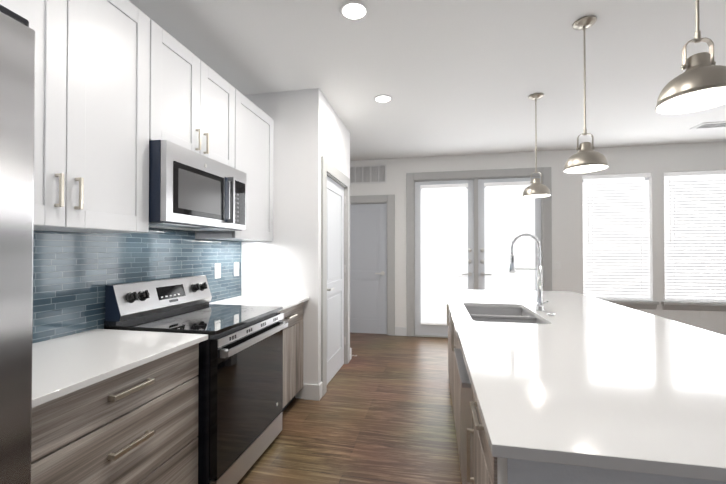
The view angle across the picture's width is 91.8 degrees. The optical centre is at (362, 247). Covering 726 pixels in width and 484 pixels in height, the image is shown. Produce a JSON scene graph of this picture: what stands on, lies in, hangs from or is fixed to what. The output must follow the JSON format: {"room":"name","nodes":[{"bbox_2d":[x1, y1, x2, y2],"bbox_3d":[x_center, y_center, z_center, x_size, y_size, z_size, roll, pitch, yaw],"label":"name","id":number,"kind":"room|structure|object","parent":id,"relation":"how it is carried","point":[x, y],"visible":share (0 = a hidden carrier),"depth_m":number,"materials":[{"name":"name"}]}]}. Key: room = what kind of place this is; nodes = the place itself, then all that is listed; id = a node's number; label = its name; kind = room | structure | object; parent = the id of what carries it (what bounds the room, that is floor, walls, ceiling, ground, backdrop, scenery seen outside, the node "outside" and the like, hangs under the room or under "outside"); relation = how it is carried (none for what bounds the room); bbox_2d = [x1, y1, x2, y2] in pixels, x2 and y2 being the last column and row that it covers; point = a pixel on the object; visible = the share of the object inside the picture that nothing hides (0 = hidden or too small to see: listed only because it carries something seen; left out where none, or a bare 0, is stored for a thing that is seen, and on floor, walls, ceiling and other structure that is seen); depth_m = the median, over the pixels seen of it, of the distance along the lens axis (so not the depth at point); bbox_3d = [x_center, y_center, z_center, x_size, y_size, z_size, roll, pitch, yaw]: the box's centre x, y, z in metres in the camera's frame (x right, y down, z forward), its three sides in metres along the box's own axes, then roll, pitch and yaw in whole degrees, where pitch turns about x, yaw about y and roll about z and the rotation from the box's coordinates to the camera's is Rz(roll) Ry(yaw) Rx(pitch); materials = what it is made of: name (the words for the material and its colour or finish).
{"room":"kitchen","nodes":[
{"label":"kitchen","id":0,"kind":"room"},
{"bbox_2d":[37,227,230,240],"bbox_3d":[-1.487,-0.051,1.759,0.120,2.750,8.340,0,-1,11],"label":"wall","id":1,"kind":"structure","parent":0,"point":[149,227],"depth_m":2.30,"materials":[{"name":"white paint"}]},
{"bbox_2d":[0,0,149,232],"bbox_3d":[-1.310,-0.630,1.417,0.354,1.100,0.826,0,-1,11],"label":"upper cabinet","id":2,"kind":"object","parent":1,"relation":"attached to","point":[91,128],"visible":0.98,"depth_m":1.49,"materials":[{"name":"white wood"}]},
{"bbox_2d":[32,228,241,343],"bbox_3d":[-1.346,0.156,2.131,0.008,0.564,2.268,0,-1,11],"label":"backsplash","id":3,"kind":"structure","parent":1,"relation":"attached to","point":[74,273],"depth_m":1.87,"materials":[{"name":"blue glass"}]},
{"bbox_2d":[215,263,220,278],"bbox_3d":[-1.188,0.190,2.880,0.009,0.120,0.074,0,-1,11],"label":"outlet","id":4,"kind":"object","parent":3,"relation":"attached to","point":[218,270],"depth_m":2.88,"materials":[{"name":"white plastic"}]},
{"bbox_2d":[234,262,238,275],"bbox_3d":[-1.133,0.193,3.155,0.008,0.120,0.074,0,-1,11],"label":"outlet","id":5,"kind":"object","parent":3,"relation":"attached to","point":[236,265],"depth_m":3.15,"materials":[{"name":"white plastic"}]},
{"bbox_2d":[149,19,234,167],"bbox_3d":[-1.152,-0.860,2.212,0.354,0.624,0.782,0,-1,11],"label":"upper cabinet","id":6,"kind":"object","parent":1,"relation":"attached to","point":[191,101],"visible":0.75,"depth_m":2.09,"materials":[{"name":"white wood"}]},
{"bbox_2d":[149,140,246,230],"bbox_3d":[-1.100,-0.333,2.196,0.462,0.421,0.782,0,-1,11],"label":"microwave","id":7,"kind":"object","parent":6,"relation":"attached to","point":[190,190],"visible":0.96,"depth_m":1.98,"materials":[{"name":"silver metal"}]},
{"bbox_2d":[196,89,273,240],"bbox_3d":[-1.014,-0.615,2.905,0.354,1.100,0.628,0,-1,11],"label":"upper cabinet","id":8,"kind":"object","parent":1,"relation":"attached to","point":[254,126],"visible":0.54,"depth_m":2.86,"materials":[{"name":"white wood"}]},
{"bbox_2d":[241,89,308,398],"bbox_3d":[-0.808,-0.036,3.245,0.630,2.750,0.120,0,-1,11],"label":"wall","id":9,"kind":"structure","parent":0,"point":[276,267],"depth_m":3.17,"materials":[{"name":"white paint"}]},
{"bbox_2d":[305,88,352,384],"bbox_3d":[-0.324,-0.031,3.699,0.100,2.750,1.200,0,-1,11],"label":"wall","id":10,"kind":"structure","parent":0,"point":[310,129],"depth_m":3.12,"materials":[{"name":"white paint"}]},
{"bbox_2d":[327,176,345,383],"bbox_3d":[-0.284,0.319,3.684,0.093,2.033,0.792,0,-1,11],"label":"pantry door","id":11,"kind":"structure","parent":10,"relation":"in","point":[336,269],"depth_m":3.72,"materials":[{"name":"white paint"}]},
{"bbox_2d":[321,156,352,395],"bbox_3d":[-0.316,0.260,3.689,0.120,2.167,1.044,0,-1,11],"label":"door frame","id":12,"kind":"structure","parent":10,"relation":"attached to","point":[328,168],"depth_m":3.27,"materials":[{"name":"grey wood"}]},
{"bbox_2d":[237,332,461,483],"bbox_3d":[1.661,1.347,1.117,6.540,0.060,8.340,0,-1,11],"label":"floor","id":13,"kind":"structure","parent":0,"point":[380,411],"depth_m":2.62,"materials":[{"name":"wood"}]},
{"bbox_2d":[0,4,34,483],"bbox_3d":[-1.222,0.387,0.448,0.850,1.848,0.920,0,-1,11],"label":"refrigerator","id":14,"kind":"object","parent":13,"relation":"on","point":[17,79],"visible":1,"depth_m":0.79,"materials":[{"name":"silver metal"}]},
{"bbox_2d":[31,343,198,483],"bbox_3d":[-1.169,0.883,1.363,0.635,0.874,0.846,0,-1,11],"label":"base cabinet","id":15,"kind":"object","parent":13,"relation":"on","point":[138,425],"visible":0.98,"depth_m":1.32,"materials":[{"name":"brown wood"}]},
{"bbox_2d":[32,329,207,407],"bbox_3d":[-1.159,0.432,1.365,0.655,0.024,0.848,0,-1,11],"label":"countertop","id":16,"kind":"structure","parent":15,"relation":"on","point":[64,365],"depth_m":1.37,"materials":[{"name":"white stone"}]},
{"bbox_2d":[104,275,287,483],"bbox_3d":[-0.948,0.766,2.178,0.714,1.125,0.784,0,-1,11],"label":"range","id":17,"kind":"object","parent":13,"relation":"on","point":[240,392],"visible":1,"depth_m":1.98,"materials":[{"name":"black glass"}]},
{"bbox_2d":[278,302,302,411],"bbox_3d":[-0.867,0.898,2.873,0.635,0.874,0.602,0,-1,11],"label":"base cabinet","id":18,"kind":"object","parent":13,"relation":"on","point":[293,358],"visible":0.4,"depth_m":2.87,"materials":[{"name":"brown wood"}]},
{"bbox_2d":[209,295,308,310],"bbox_3d":[-0.858,0.447,2.876,0.655,0.024,0.602,0,-1,11],"label":"countertop","id":19,"kind":"structure","parent":18,"relation":"on","point":[285,302],"depth_m":2.84,"materials":[{"name":"white stone"}]},
{"bbox_2d":[447,301,708,483],"bbox_3d":[1.145,0.886,2.081,1.208,0.882,2.960,0,-1,11],"label":"kitchen island","id":20,"kind":"object","parent":13,"relation":"on","point":[476,467],"depth_m":1.24,"materials":[{"name":"brown wood"}]},
{"bbox_2d":[445,289,725,483],"bbox_3d":[1.164,0.469,2.082,1.230,0.104,3.020,0,-1,11],"label":"island countertop","id":21,"kind":"structure","parent":20,"relation":"on","point":[605,386],"depth_m":1.03,"materials":[{"name":"white stone"}]},
{"bbox_2d":[509,233,547,310],"bbox_3d":[1.086,0.160,2.317,0.218,0.518,0.130,0,-1,11],"label":"faucet","id":22,"kind":"object","parent":21,"relation":"on","point":[539,301],"visible":1,"depth_m":2.33,"materials":[{"name":"silver metal"}]},
{"bbox_2d":[129,0,725,160],"bbox_3d":[1.661,-1.472,1.145,6.540,0.080,8.340,0,-1,11],"label":"ceiling","id":23,"kind":"structure","parent":0,"point":[457,77],"depth_m":2.71,"materials":[{"name":"white paint"}]},
{"bbox_2d":[339,0,368,20],"bbox_3d":[-0.053,-1.419,2.109,0.176,0.007,0.176,0,-1,11],"label":"recessed light","id":24,"kind":"object","parent":23,"relation":"in","point":[354,10],"visible":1,"depth_m":2.10,"materials":[{"name":"white plastic"}]},
{"bbox_2d":[374,94,391,102],"bbox_3d":[0.190,-1.406,3.325,0.176,0.007,0.176,0,-1,11],"label":"recessed light","id":25,"kind":"object","parent":23,"relation":"in","point":[383,98],"visible":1,"depth_m":3.31,"materials":[{"name":"white"}]},
{"bbox_2d":[522,93,550,197],"bbox_3d":[1.605,-0.943,3.262,0.240,0.934,0.240,0,-1,11],"label":"pendant light","id":26,"kind":"object","parent":23,"relation":"hanging from","point":[536,188],"visible":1,"depth_m":3.24,"materials":[{"name":"silver metal"}]},
{"bbox_2d":[563,16,608,173],"bbox_3d":[1.396,-0.956,2.213,0.240,0.929,0.240,0,-1,11],"label":"pendant light","id":27,"kind":"object","parent":23,"relation":"hanging from","point":[586,158],"visible":1,"depth_m":2.19,"materials":[{"name":"silver metal"}]},
{"bbox_2d":[655,0,725,113],"bbox_3d":[1.208,-0.978,1.272,0.240,0.904,0.240,0,-1,11],"label":"pendant light","id":28,"kind":"object","parent":23,"relation":"hanging from","point":[699,84],"visible":1,"depth_m":1.26,"materials":[{"name":"silver metal"}]},
{"bbox_2d":[690,121,725,129],"bbox_3d":[4.018,-1.395,4.009,0.380,0.016,0.200,0,-1,11],"label":"ceiling vent","id":29,"kind":"object","parent":23,"relation":"in","point":[710,125],"visible":1,"depth_m":4.00,"materials":[{"name":"white metal"}]},
{"bbox_2d":[353,142,725,335],"bbox_3d":[2.464,-0.017,5.152,6.300,2.750,0.140,0,-1,11],"label":"wall","id":30,"kind":"structure","parent":0,"point":[567,189],"depth_m":4.98,"materials":[{"name":"white paint"}]},
{"bbox_2d":[304,327,405,400],"bbox_3d":[2.204,1.278,3.836,6.300,0.135,2.516,0,-1,11],"label":"baseboard","id":31,"kind":"structure","parent":30,"relation":"attached to","point":[313,391],"depth_m":3.09,"materials":[{"name":"white paint"}]},
{"bbox_2d":[350,203,386,333],"bbox_3d":[-0.014,0.329,5.585,0.788,2.051,0.093,0,-1,11],"label":"hall door","id":32,"kind":"structure","parent":30,"relation":"in","point":[368,268],"depth_m":5.58,"materials":[{"name":"grey paint"}]},
{"bbox_2d":[350,164,386,183],"bbox_3d":[0.061,-1.159,5.564,0.630,0.293,0.014,0,-1,11],"label":"air vent","id":33,"kind":"object","parent":30,"relation":"in","point":[365,174],"visible":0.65,"depth_m":5.55,"materials":[{"name":"white metal"}]},
{"bbox_2d":[353,195,394,335],"bbox_3d":[-0.008,0.270,5.612,1.044,2.187,0.120,0,-1,11],"label":"door frame","id":34,"kind":"structure","parent":30,"relation":"attached to","point":[367,199],"depth_m":5.47,"materials":[{"name":"grey wood"}]},
{"bbox_2d":[415,177,540,335],"bbox_3d":[1.688,0.157,5.250,1.808,2.360,0.098,0,-1,11],"label":"doors","id":35,"kind":"structure","parent":30,"relation":"in","point":[508,213],"depth_m":5.27,"materials":[{"name":"white paint"}]},
{"bbox_2d":[406,167,551,337],"bbox_3d":[1.693,0.104,5.274,2.064,2.512,0.120,0,-1,11],"label":"door frame","id":36,"kind":"structure","parent":30,"relation":"attached to","point":[546,202],"depth_m":5.25,"materials":[{"name":"grey wood"}]},
{"bbox_2d":[552,261,560,268],"bbox_3d":[2.753,0.247,5.014,0.120,0.120,0.010,0,-1,11],"label":"light switch","id":37,"kind":"object","parent":30,"relation":"attached to","point":[556,264],"visible":1,"depth_m":5.01,"materials":[{"name":"white plastic"}]},
{"bbox_2d":[582,173,651,300],"bbox_3d":[3.529,-0.148,4.920,0.856,1.748,0.100,0,-1,11],"label":"window blind","id":38,"kind":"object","parent":30,"relation":"in","point":[616,241],"depth_m":4.91,"materials":[{"name":"white plastic"}]},
{"bbox_2d":[601,299,658,308],"bbox_3d":[3.523,0.784,4.883,0.950,0.112,0.155,0,-1,11],"label":"window sill","id":39,"kind":"structure","parent":30,"relation":"attached to","point":[634,304],"depth_m":4.78,"materials":[{"name":"grey"}]},
{"bbox_2d":[661,301,725,310],"bbox_3d":[4.489,0.782,4.691,0.920,0.112,0.155,0,-1,11],"label":"window sill","id":40,"kind":"structure","parent":30,"relation":"attached to","point":[667,305],"depth_m":4.65,"materials":[{"name":"grey"}]},
{"bbox_2d":[664,170,725,301],"bbox_3d":[4.495,-0.150,4.727,0.826,1.748,0.100,0,-1,11],"label":"window blind","id":41,"kind":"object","parent":30,"relation":"in","point":[695,233],"depth_m":4.72,"materials":[{"name":"white plastic"}]},
{"bbox_2d":[701,311,706,317],"bbox_3d":[4.516,0.873,4.656,0.075,0.120,0.009,0,-1,11],"label":"electrical outlet","id":42,"kind":"object","parent":30,"relation":"attached to","point":[703,314],"visible":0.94,"depth_m":4.65,"materials":[{"name":"white plastic"}]}
]}

